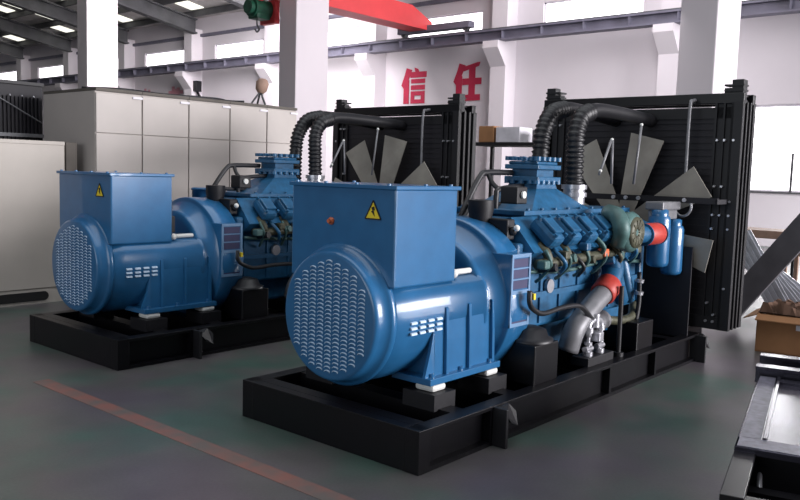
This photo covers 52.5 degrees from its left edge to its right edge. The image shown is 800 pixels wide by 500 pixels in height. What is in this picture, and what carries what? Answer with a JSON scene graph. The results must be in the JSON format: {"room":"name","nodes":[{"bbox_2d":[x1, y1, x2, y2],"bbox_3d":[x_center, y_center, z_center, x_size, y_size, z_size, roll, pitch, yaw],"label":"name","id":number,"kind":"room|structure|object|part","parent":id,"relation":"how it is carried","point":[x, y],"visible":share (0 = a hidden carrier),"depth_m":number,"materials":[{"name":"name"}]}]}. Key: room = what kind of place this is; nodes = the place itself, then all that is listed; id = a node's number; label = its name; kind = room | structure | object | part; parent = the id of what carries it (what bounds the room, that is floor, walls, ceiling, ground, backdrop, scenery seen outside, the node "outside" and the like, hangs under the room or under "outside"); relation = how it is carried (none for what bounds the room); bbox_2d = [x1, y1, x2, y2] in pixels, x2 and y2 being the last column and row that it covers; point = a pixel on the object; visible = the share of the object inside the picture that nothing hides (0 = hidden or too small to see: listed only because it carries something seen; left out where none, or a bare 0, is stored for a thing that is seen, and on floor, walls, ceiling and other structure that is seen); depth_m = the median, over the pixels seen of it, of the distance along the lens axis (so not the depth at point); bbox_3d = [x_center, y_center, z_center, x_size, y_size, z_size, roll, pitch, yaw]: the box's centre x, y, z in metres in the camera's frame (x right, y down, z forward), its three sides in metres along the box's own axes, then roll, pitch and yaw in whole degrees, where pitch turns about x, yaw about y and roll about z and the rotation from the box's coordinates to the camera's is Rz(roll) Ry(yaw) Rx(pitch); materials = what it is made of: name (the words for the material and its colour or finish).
{"room":"factory floor","nodes":[
{"label":"factory floor","id":0,"kind":"room"},
{"bbox_2d":[0,0,279,58],"bbox_3d":[-16.991,-10.930,31.983,43.000,3.493,15.400,6,7,40],"label":"ceiling","id":1,"kind":"structure","parent":0,"point":[23,23],"depth_m":35.77,"materials":[{"name":"paint"}]},
{"bbox_2d":[0,246,799,499],"bbox_3d":[-12.048,-0.420,18.291,70.000,0.200,36.000,6,7,40],"label":"floor","id":2,"kind":"structure","parent":0,"point":[671,435],"depth_m":4.82,"materials":[{"name":"grey concrete"}]},
{"bbox_2d":[0,79,43,140],"bbox_3d":[-5.650,-0.862,9.623,0.378,2.527,2.780,6,7,40],"label":"radiator","id":3,"kind":"object","parent":2,"relation":"on","point":[20,101],"visible":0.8,"depth_m":10.29,"materials":[{"name":"grey metal"}]},
{"bbox_2d":[0,139,64,306],"bbox_3d":[-4.804,-0.272,8.486,0.432,1.822,2.504,6,7,40],"label":"tall cabinet","id":4,"kind":"object","parent":2,"relation":"on","point":[29,179],"visible":0.84,"depth_m":8.98,"materials":[{"name":"metal"}]},
{"bbox_3d":[-4.780,-1.157,8.402,0.426,0.042,2.504,6,7,40],"label":"lid","id":5,"kind":"part","parent":4,"relation":"part of","materials":[{"name":"beige paint"}]},
{"bbox_2d":[64,142,76,170],"bbox_3d":[-3.915,-0.345,9.526,0.280,1.820,0.140,6,7,40],"label":"post","id":6,"kind":"object","parent":2,"relation":"on","point":[70,149],"visible":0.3,"depth_m":9.35,"materials":[{"name":"grey metal"}]},
{"bbox_2d":[43,87,142,172],"bbox_3d":[-3.789,-0.708,10.012,1.280,2.455,0.594,6,7,40],"label":"tall cabinet","id":7,"kind":"object","parent":2,"relation":"on","point":[105,124],"visible":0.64,"depth_m":9.56,"materials":[{"name":"grey metal"}]},
{"bbox_3d":[-3.757,-1.912,9.899,1.270,0.035,0.594,6,7,40],"label":"rail","id":8,"kind":"part","parent":7,"relation":"part of","materials":[{"name":"grey metal"}]},
{"bbox_3d":[-3.299,-1.596,9.527,0.024,0.455,0.582,6,7,40],"label":"panel","id":9,"kind":"part","parent":7,"relation":"part of","materials":[{"name":"beige paint"}]},
{"bbox_3d":[-3.333,-0.457,9.637,0.024,1.815,0.582,6,7,40],"label":"door","id":10,"kind":"part","parent":7,"relation":"part of","materials":[{"name":"beige paint"}]},
{"bbox_2d":[81,86,243,101],"bbox_3d":[-2.914,-1.972,10.331,2.198,0.036,0.296,-4,8,-44],"label":"loose cable","id":11,"kind":"object","parent":7,"relation":"on","point":[82,86],"visible":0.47,"depth_m":10.35,"materials":[{"name":"black rubber"}]},
{"bbox_2d":[77,0,117,88],"bbox_3d":[-10.534,-6.271,28.303,0.660,9.600,1.150,6,7,40],"label":"square column","id":12,"kind":"structure","parent":2,"relation":"on","point":[97,20],"depth_m":27.92,"materials":[{"name":"paint"}]},
{"bbox_2d":[141,92,189,200],"bbox_3d":[-3.378,-0.742,10.489,1.280,2.455,0.654,6,7,40],"label":"tall cabinet","id":13,"kind":"object","parent":2,"relation":"on","point":[164,117],"visible":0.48,"depth_m":10.03,"materials":[{"name":"beige metal"}]},
{"bbox_3d":[-2.888,-1.630,10.003,0.024,0.455,0.642,6,7,40],"label":"panel","id":14,"kind":"part","parent":13,"relation":"part of","materials":[{"name":"beige paint"}]},
{"bbox_3d":[-2.922,-0.491,10.114,0.024,1.815,0.642,6,7,40],"label":"door","id":15,"kind":"part","parent":13,"relation":"part of","materials":[{"name":"beige paint"}]},
{"bbox_3d":[-3.346,-1.946,10.376,1.270,0.035,0.654,6,7,40],"label":"rail","id":16,"kind":"part","parent":13,"relation":"part of","materials":[{"name":"grey metal"}]},
{"bbox_2d":[34,379,354,499],"bbox_3d":[0.688,1.327,3.105,8.750,0.002,0.120,6,7,40],"label":"floor line","id":17,"kind":"object","parent":2,"relation":"on","point":[314,490],"depth_m":4.65,"materials":[{"name":"red paint"}]},
{"bbox_2d":[188,97,230,196],"bbox_3d":[-2.954,-0.777,10.980,1.280,2.455,0.634,6,7,40],"label":"tall cabinet","id":18,"kind":"object","parent":2,"relation":"on","point":[208,119],"visible":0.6,"depth_m":10.48,"materials":[{"name":"grey metal"}]},
{"bbox_3d":[-2.464,-1.665,10.495,0.024,0.455,0.622,6,7,40],"label":"panel","id":19,"kind":"part","parent":18,"relation":"part of","materials":[{"name":"beige paint"}]},
{"bbox_3d":[-2.498,-0.526,10.605,0.024,1.815,0.622,6,7,40],"label":"door","id":20,"kind":"part","parent":18,"relation":"part of","materials":[{"name":"beige paint"}]},
{"bbox_3d":[-2.922,-1.981,10.867,1.270,0.035,0.634,6,7,40],"label":"rail","id":21,"kind":"part","parent":18,"relation":"part of","materials":[{"name":"grey metal"}]},
{"bbox_2d":[228,101,267,186],"bbox_3d":[-2.540,-0.811,11.461,1.280,2.455,0.624,6,7,40],"label":"tall cabinet","id":22,"kind":"object","parent":2,"relation":"on","point":[247,121],"visible":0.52,"depth_m":10.95,"materials":[{"name":"beige metal"}]},
{"bbox_3d":[-2.084,-0.560,11.085,0.024,1.815,0.612,6,7,40],"label":"door","id":23,"kind":"part","parent":22,"relation":"part of","materials":[{"name":"beige paint"}]},
{"bbox_3d":[-2.050,-1.700,10.975,0.024,0.455,0.612,6,7,40],"label":"panel","id":24,"kind":"part","parent":22,"relation":"part of","materials":[{"name":"beige paint"}]},
{"bbox_3d":[-2.508,-2.016,11.347,1.270,0.035,0.624,6,7,40],"label":"rail","id":25,"kind":"part","parent":22,"relation":"part of","materials":[{"name":"grey metal"}]},
{"bbox_2d":[251,78,268,104],"bbox_3d":[-1.946,-2.208,11.329,0.208,0.375,0.284,2,6,8],"label":"lamp","id":26,"kind":"object","parent":22,"relation":"on","point":[262,84],"visible":0.9,"depth_m":11.29,"materials":[{"name":"paint"}]},
{"bbox_2d":[30,93,476,370],"bbox_3d":[-1.276,-0.473,8.280,1.950,2.470,4.370,6,7,40],"label":"diesel generator","id":27,"kind":"object","parent":2,"relation":"on","point":[146,277],"visible":0.72,"depth_m":7.20,"materials":[{"name":"blue paint"}]},
{"bbox_3d":[-1.436,0.647,8.240,1.470,0.240,3.980,6,7,40],"label":"frame","id":28,"kind":"part","parent":27,"relation":"part of","materials":[{"name":"black paint"}]},
{"bbox_3d":[-1.568,-0.007,7.295,0.192,0.475,0.230,6,7,40],"label":"vent panel","id":29,"kind":"part","parent":27,"relation":"part of","materials":[{"name":"blue paint"}]},
{"bbox_3d":[-1.200,0.000,7.832,0.025,0.100,0.100,6,7,40],"label":"round plate","id":30,"kind":"part","parent":27,"relation":"part of","materials":[{"name":"silver metal"}]},
{"bbox_3d":[-0.661,-0.700,10.291,0.240,1.990,0.340,6,7,40],"label":"frame","id":31,"kind":"part","parent":27,"relation":"part of","materials":[{"name":"black paint"}]},
{"bbox_3d":[-0.709,-1.777,10.136,0.165,0.200,0.120,6,7,40],"label":"lifting post","id":32,"kind":"part","parent":27,"relation":"part of","materials":[{"name":"black metal"}]},
{"bbox_3d":[-0.435,-0.946,9.656,0.546,0.717,0.058,6,7,40],"label":"fan blade","id":33,"kind":"part","parent":27,"relation":"part of","materials":[{"name":"grey metal"}]},
{"bbox_3d":[-0.080,-0.952,9.369,0.380,0.740,0.052,5,6,31],"label":"fan blade","id":34,"kind":"part","parent":27,"relation":"part of","materials":[{"name":"grey metal"}]},
{"bbox_3d":[0.017,-1.526,9.655,1.850,0.095,0.290,6,7,40],"label":"tank","id":35,"kind":"part","parent":27,"relation":"part of","materials":[{"name":"black metal"}]},
{"bbox_3d":[0.122,-0.730,9.191,0.717,0.546,0.058,6,7,40],"label":"fan blade","id":36,"kind":"part","parent":27,"relation":"part of","materials":[{"name":"grey metal"}]},
{"bbox_3d":[0.629,-1.627,8.994,0.165,0.200,0.120,6,7,40],"label":"lifting post","id":37,"kind":"part","parent":27,"relation":"part of","materials":[{"name":"black metal"}]},
{"bbox_3d":[0.635,-0.555,9.185,0.240,1.990,0.340,6,7,40],"label":"frame","id":38,"kind":"part","parent":27,"relation":"part of","materials":[{"name":"black paint"}]},
{"bbox_2d":[265,105,297,157],"bbox_3d":[-2.155,-0.843,11.907,1.280,2.455,0.544,6,7,40],"label":"tall cabinet","id":39,"kind":"object","parent":2,"relation":"on","point":[280,121],"visible":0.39,"depth_m":11.38,"materials":[{"name":"grey metal"}]},
{"bbox_3d":[-1.699,-0.592,11.531,0.024,1.815,0.532,6,7,40],"label":"door","id":40,"kind":"part","parent":39,"relation":"part of","materials":[{"name":"beige paint"}]},
{"bbox_3d":[-1.666,-1.732,11.421,0.024,0.455,0.532,6,7,40],"label":"panel","id":41,"kind":"part","parent":39,"relation":"part of","materials":[{"name":"beige paint"}]},
{"bbox_3d":[-2.124,-2.047,11.793,1.270,0.035,0.544,6,7,40],"label":"rail","id":42,"kind":"part","parent":39,"relation":"part of","materials":[{"name":"grey metal"}]},
{"bbox_2d":[279,0,328,180],"bbox_3d":[-2.541,-5.373,21.476,0.660,9.600,1.150,6,7,40],"label":"square column","id":43,"kind":"structure","parent":2,"relation":"on","point":[303,41],"depth_m":21.20,"materials":[{"name":"paint"}]},
{"bbox_2d":[242,79,755,475],"bbox_3d":[1.000,-0.214,6.296,1.950,2.470,4.370,6,7,40],"label":"diesel generator","id":44,"kind":"object","parent":2,"relation":"on","point":[429,332],"visible":1,"depth_m":5.42,"materials":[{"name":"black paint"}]},
{"bbox_2d":[327,217,333,224],"bbox_3d":[-0.413,-0.172,4.787,0.044,0.044,0.030,6,7,40],"label":"lamp","id":45,"kind":"object","parent":44,"relation":"attached to","point":[330,220],"depth_m":4.78,"materials":[{"name":"orange plastic"}]},
{"bbox_3d":[0.840,0.906,6.256,1.470,0.240,3.980,6,7,40],"label":"frame","id":46,"kind":"part","parent":44,"relation":"part of","materials":[{"name":"black paint"}]},
{"bbox_3d":[0.708,0.253,5.311,0.192,0.475,0.230,6,7,40],"label":"vent panel","id":47,"kind":"part","parent":44,"relation":"part of","materials":[{"name":"blue paint"}]},
{"bbox_3d":[1.075,0.259,5.848,0.025,0.100,0.100,6,7,40],"label":"round plate","id":48,"kind":"part","parent":44,"relation":"part of","materials":[{"name":"silver metal"}]},
{"bbox_3d":[1.615,-0.441,8.308,0.240,1.990,0.340,6,7,40],"label":"frame","id":49,"kind":"part","parent":44,"relation":"part of","materials":[{"name":"black paint"}]},
{"bbox_3d":[1.567,-1.518,8.153,0.165,0.200,0.120,6,7,40],"label":"lifting post","id":50,"kind":"part","parent":44,"relation":"part of","materials":[{"name":"black metal"}]},
{"bbox_3d":[1.456,0.580,6.178,0.149,0.208,0.423,6,7,37],"label":"starter motor","id":51,"kind":"part","parent":44,"relation":"part of","materials":[{"name":"grey metal"}]},
{"bbox_3d":[1.841,-0.687,7.673,0.546,0.717,0.058,6,7,40],"label":"fan blade","id":52,"kind":"part","parent":44,"relation":"part of","materials":[{"name":"grey metal"}]},
{"bbox_3d":[1.682,0.546,6.205,0.079,0.545,0.079,6,7,40],"label":"stay rod","id":53,"kind":"part","parent":44,"relation":"part of","materials":[{"name":"black paint"}]},
{"bbox_3d":[1.794,0.514,6.519,0.107,0.153,0.577,6,7,36],"label":"mount arm","id":54,"kind":"part","parent":44,"relation":"part of"},
{"bbox_3d":[2.196,-0.692,7.385,0.380,0.740,0.052,5,6,31],"label":"fan blade","id":55,"kind":"part","parent":44,"relation":"part of","materials":[{"name":"grey metal"}]},
{"bbox_3d":[2.293,-1.266,7.671,1.850,0.095,0.290,6,7,40],"label":"tank","id":56,"kind":"part","parent":44,"relation":"part of","materials":[{"name":"black metal"}]},
{"bbox_3d":[2.398,-0.470,7.208,0.717,0.546,0.058,6,7,40],"label":"fan blade","id":57,"kind":"part","parent":44,"relation":"part of","materials":[{"name":"grey metal"}]},
{"bbox_3d":[2.418,-0.012,7.224,0.740,0.376,0.058,6,7,40],"label":"fan blade","id":58,"kind":"part","parent":44,"relation":"part of","materials":[{"name":"grey metal"}]},
{"bbox_3d":[2.232,0.567,7.841,1.850,0.110,0.310,6,7,40],"label":"tank","id":59,"kind":"part","parent":44,"relation":"part of","materials":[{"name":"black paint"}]},
{"bbox_3d":[2.759,-0.412,6.954,0.020,0.040,0.280,6,7,40],"label":"brace arm","id":60,"kind":"part","parent":44,"relation":"part of"},
{"bbox_3d":[2.911,-0.295,7.201,0.240,1.990,0.340,6,7,40],"label":"frame","id":61,"kind":"part","parent":44,"relation":"part of","materials":[{"name":"black paint"}]},
{"bbox_3d":[2.905,-1.368,7.011,0.165,0.200,0.120,6,7,40],"label":"lifting post","id":62,"kind":"part","parent":44,"relation":"part of","materials":[{"name":"black metal"}]},
{"bbox_2d":[474,142,533,199],"bbox_3d":[1.952,-0.581,12.292,1.850,2.100,0.600,6,7,40],"label":"storage rack","id":63,"kind":"object","parent":2,"relation":"on","point":[492,145],"visible":0.09,"depth_m":12.43,"materials":[{"name":"black metal"}]},
{"bbox_2d":[479,126,498,141],"bbox_3d":[1.429,-1.784,12.564,0.280,0.249,0.340,6,7,40],"label":"box","id":64,"kind":"object","parent":63,"relation":"on","point":[486,133],"visible":0.6,"depth_m":12.42,"materials":[{"name":"cardboard"}]},
{"bbox_3d":[1.450,-0.671,13.068,0.050,2.100,0.050,6,7,40],"label":"post","id":65,"kind":"part","parent":63,"relation":"part of","materials":[{"name":"grey metal"}]},
{"bbox_2d":[496,127,531,141],"bbox_3d":[1.730,-1.742,12.320,0.420,0.229,0.360,6,7,40],"label":"box","id":66,"kind":"object","parent":63,"relation":"on","point":[503,134],"visible":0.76,"depth_m":12.18,"materials":[{"name":"white cardboard"}]},
{"bbox_2d":[675,0,741,108],"bbox_3d":[5.588,-4.460,14.532,0.660,9.600,1.150,6,7,40],"label":"square column","id":67,"kind":"structure","parent":2,"relation":"on","point":[709,29],"depth_m":14.22,"materials":[{"name":"paint"}]},
{"bbox_2d":[719,353,799,499],"bbox_3d":[2.448,1.060,4.018,1.410,0.460,2.570,5,6,27],"label":"metal frame","id":68,"kind":"object","parent":2,"relation":"on","point":[764,464],"visible":1,"depth_m":3.80,"materials":[{"name":"black paint"}]},
{"bbox_3d":[2.430,1.104,3.968,1.390,0.380,2.460,5,6,27],"label":"skid frame","id":69,"kind":"part","parent":68,"relation":"part of","materials":[{"name":"black paint"}]},
{"bbox_2d":[734,376,799,462],"bbox_3d":[2.452,0.893,4.075,1.300,0.042,1.520,5,6,27],"label":"tray","id":70,"kind":"object","parent":68,"relation":"on","point":[770,428],"depth_m":4.08,"materials":[{"name":"metal"}]},
{"bbox_2d":[745,229,788,302],"bbox_3d":[4.082,0.338,9.066,0.816,1.108,0.024,6,7,40],"label":"metal sheet","id":71,"kind":"object","parent":2,"relation":"on","point":[775,291],"visible":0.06,"depth_m":9.09,"materials":[{"name":"silver metal"}]},
{"bbox_2d":[741,213,799,315],"bbox_3d":[4.191,-0.162,8.540,1.556,2.009,0.070,6,7,40],"label":"beam","id":72,"kind":"structure","parent":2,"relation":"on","point":[786,247],"depth_m":8.70,"materials":[{"name":"black metal"}]},
{"bbox_2d":[743,308,799,356],"bbox_3d":[3.810,0.790,7.738,0.920,0.360,0.740,5,7,34],"label":"cardboard box","id":73,"kind":"object","parent":2,"relation":"on","point":[776,334],"visible":0.83,"depth_m":7.59,"materials":[{"name":"brown cardboard"}]},
{"bbox_2d":[759,299,799,317],"bbox_3d":[3.895,0.544,7.722,0.788,0.128,0.630,6,7,40],"label":"brown packing","id":74,"kind":"object","parent":73,"relation":"in","point":[788,307],"visible":1,"depth_m":7.68,"materials":[{"name":"paper"}]},
{"bbox_2d":[745,267,799,288],"bbox_3d":[4.304,0.403,9.078,1.378,1.059,0.024,6,7,40],"label":"metal sheet","id":75,"kind":"object","parent":2,"relation":"on","point":[794,281],"visible":0.18,"depth_m":9.02,"materials":[{"name":"silver metal"}]},
{"bbox_2d":[747,227,798,280],"bbox_3d":[5.111,0.154,11.737,1.180,0.930,0.700,6,7,40],"label":"bench","id":76,"kind":"object","parent":2,"relation":"on","point":[767,233],"visible":0.1,"depth_m":11.36,"materials":[{"name":"brown wood"}]},
{"bbox_3d":[5.677,0.236,11.631,0.050,0.820,0.050,6,7,40],"label":"leg","id":77,"kind":"part","parent":76,"relation":"part of","materials":[{"name":"brown wood"}]},
{"bbox_2d":[777,275,799,302],"bbox_3d":[4.156,0.359,9.070,1.002,1.099,0.024,6,7,40],"label":"metal sheet","id":78,"kind":"object","parent":2,"relation":"on","point":[790,293],"visible":0.19,"depth_m":8.96,"materials":[{"name":"silver metal"}]},
{"bbox_2d":[780,272,799,298],"bbox_3d":[4.230,0.381,9.074,1.189,1.082,0.024,6,7,40],"label":"metal sheet","id":79,"kind":"object","parent":2,"relation":"on","point":[790,283],"visible":0.22,"depth_m":8.98,"materials":[{"name":"silver metal"}]},
{"bbox_2d":[790,253,799,277],"bbox_3d":[5.565,0.413,10.240,1.150,0.730,0.700,6,7,40],"label":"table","id":80,"kind":"object","parent":2,"relation":"on","point":[792,262],"visible":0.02,"depth_m":10.32,"materials":[{"name":"brown wood"}]},
{"bbox_3d":[4.985,0.411,10.349,0.030,0.680,0.030,6,7,40],"label":"leg","id":81,"kind":"part","parent":80,"relation":"part of","materials":[{"name":"black paint"}]},
{"bbox_2d":[0,0,799,245],"bbox_3d":[-4.385,-5.667,31.209,64.000,8.200,1.300,6,7,40],"label":"wall","id":82,"kind":"structure","parent":0,"point":[517,75],"depth_m":24.82,"materials":[{"name":"white paint"}]},
{"bbox_2d":[0,71,16,80],"bbox_3d":[-22.795,-10.033,47.365,3.150,0.750,0.080,6,7,40],"label":"window","id":83,"kind":"structure","parent":82,"relation":"in","point":[10,75],"depth_m":47.34,"materials":[{"name":"white glass"}]},
{"bbox_2d":[39,65,62,77],"bbox_3d":[-18.757,-9.579,43.916,3.150,0.750,0.080,6,7,40],"label":"window","id":84,"kind":"structure","parent":82,"relation":"in","point":[57,70],"depth_m":44.04,"materials":[{"name":"white glass"}]},
{"bbox_2d":[146,49,183,65],"bbox_3d":[-10.673,-8.671,37.011,3.150,0.750,0.080,6,7,40],"label":"window","id":85,"kind":"structure","parent":82,"relation":"in","point":[174,56],"depth_m":37.01,"materials":[{"name":"white glass"}]},
{"bbox_2d":[169,86,182,94],"bbox_3d":[-10.103,-6.761,36.501,1.170,1.180,0.028,6,7,40],"label":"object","id":86,"kind":"structure","parent":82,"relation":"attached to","point":[174,91],"depth_m":36.43,"materials":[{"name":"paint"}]},
{"bbox_2d":[193,81,201,91],"bbox_3d":[-8.701,-7.027,34.847,0.240,0.450,0.280,6,7,40],"label":"junction box","id":87,"kind":"object","parent":82,"relation":"attached to","point":[197,85],"visible":1,"depth_m":34.77,"materials":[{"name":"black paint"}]},
{"bbox_2d":[0,0,462,65],"bbox_3d":[-12.061,-9.620,37.928,43.000,0.120,0.120,6,7,40],"label":"trim","id":88,"kind":"structure","parent":82,"relation":"attached to","point":[431,2],"depth_m":34.10,"materials":[{"name":"grey paint"}]},
{"bbox_2d":[216,39,262,58],"bbox_3d":[-6.605,-8.215,33.536,3.150,0.750,0.080,6,7,40],"label":"window","id":89,"kind":"structure","parent":82,"relation":"in","point":[251,47],"depth_m":33.52,"materials":[{"name":"white glass"}]},
{"bbox_2d":[328,26,359,45],"bbox_3d":[-2.567,-7.761,30.087,3.150,0.750,0.080,6,7,40],"label":"window","id":90,"kind":"structure","parent":82,"relation":"in","point":[351,35],"depth_m":29.61,"materials":[{"name":"white glass"}]},
{"bbox_2d":[18,0,799,85],"bbox_3d":[-4.629,-7.289,30.709,64.000,0.390,0.360,6,7,40],"label":"beam","id":91,"kind":"structure","parent":82,"relation":"on","point":[749,8],"depth_m":24.58,"materials":[{"name":"grey metal"}]},
{"bbox_2d":[279,0,474,37],"bbox_3d":[-4.711,-6.757,19.016,2.900,0.799,18.150,6,7,40],"label":"crane","id":92,"kind":"object","parent":91,"relation":"on","point":[408,20],"visible":1,"depth_m":24.70,"materials":[{"name":"red paint"}]},
{"bbox_2d":[243,0,279,32],"bbox_3d":[-3.741,-6.251,21.687,0.600,0.904,0.840,6,7,40],"label":"electric hoist","id":93,"kind":"object","parent":92,"relation":"hanging from","point":[266,12],"visible":1,"depth_m":21.58,"materials":[{"name":"green paint"}]},
{"bbox_3d":[-3.518,-6.405,21.927,0.600,0.610,0.170,6,7,40],"label":"trolley plate","id":94,"kind":"part","parent":93,"relation":"part of","materials":[{"name":"red paint"}]},
{"bbox_2d":[401,68,426,103],"bbox_3d":[0.460,-5.564,27.475,1.090,1.200,0.034,6,7,40],"label":"wall lettering","id":95,"kind":"object","parent":82,"relation":"attached to","point":[409,74],"depth_m":27.47,"materials":[{"name":"red paint"}]},
{"bbox_2d":[407,11,482,37],"bbox_3d":[1.471,-7.308,26.638,3.150,0.750,0.080,6,7,40],"label":"window","id":96,"kind":"structure","parent":82,"relation":"in","point":[477,16],"depth_m":26.26,"materials":[{"name":"white glass"}]},
{"bbox_2d":[454,62,481,100],"bbox_3d":[2.155,-5.394,26.029,1.100,1.200,0.028,6,7,40],"label":"wall lettering","id":97,"kind":"object","parent":82,"relation":"attached to","point":[471,81],"depth_m":25.97,"materials":[{"name":"red paint"}]},
{"bbox_2d":[544,0,643,21],"bbox_3d":[5.517,-6.853,23.183,3.150,0.750,0.080,6,7,40],"label":"window","id":98,"kind":"structure","parent":82,"relation":"in","point":[561,10],"depth_m":23.29,"materials":[{"name":"white glass"}]},
{"bbox_2d":[750,104,799,193],"bbox_3d":[10.699,-2.353,18.977,5.550,2.190,0.170,6,7,40],"label":"window","id":99,"kind":"structure","parent":82,"relation":"in","point":[776,146],"depth_m":20.16,"materials":[{"name":"glass"}]}
]}

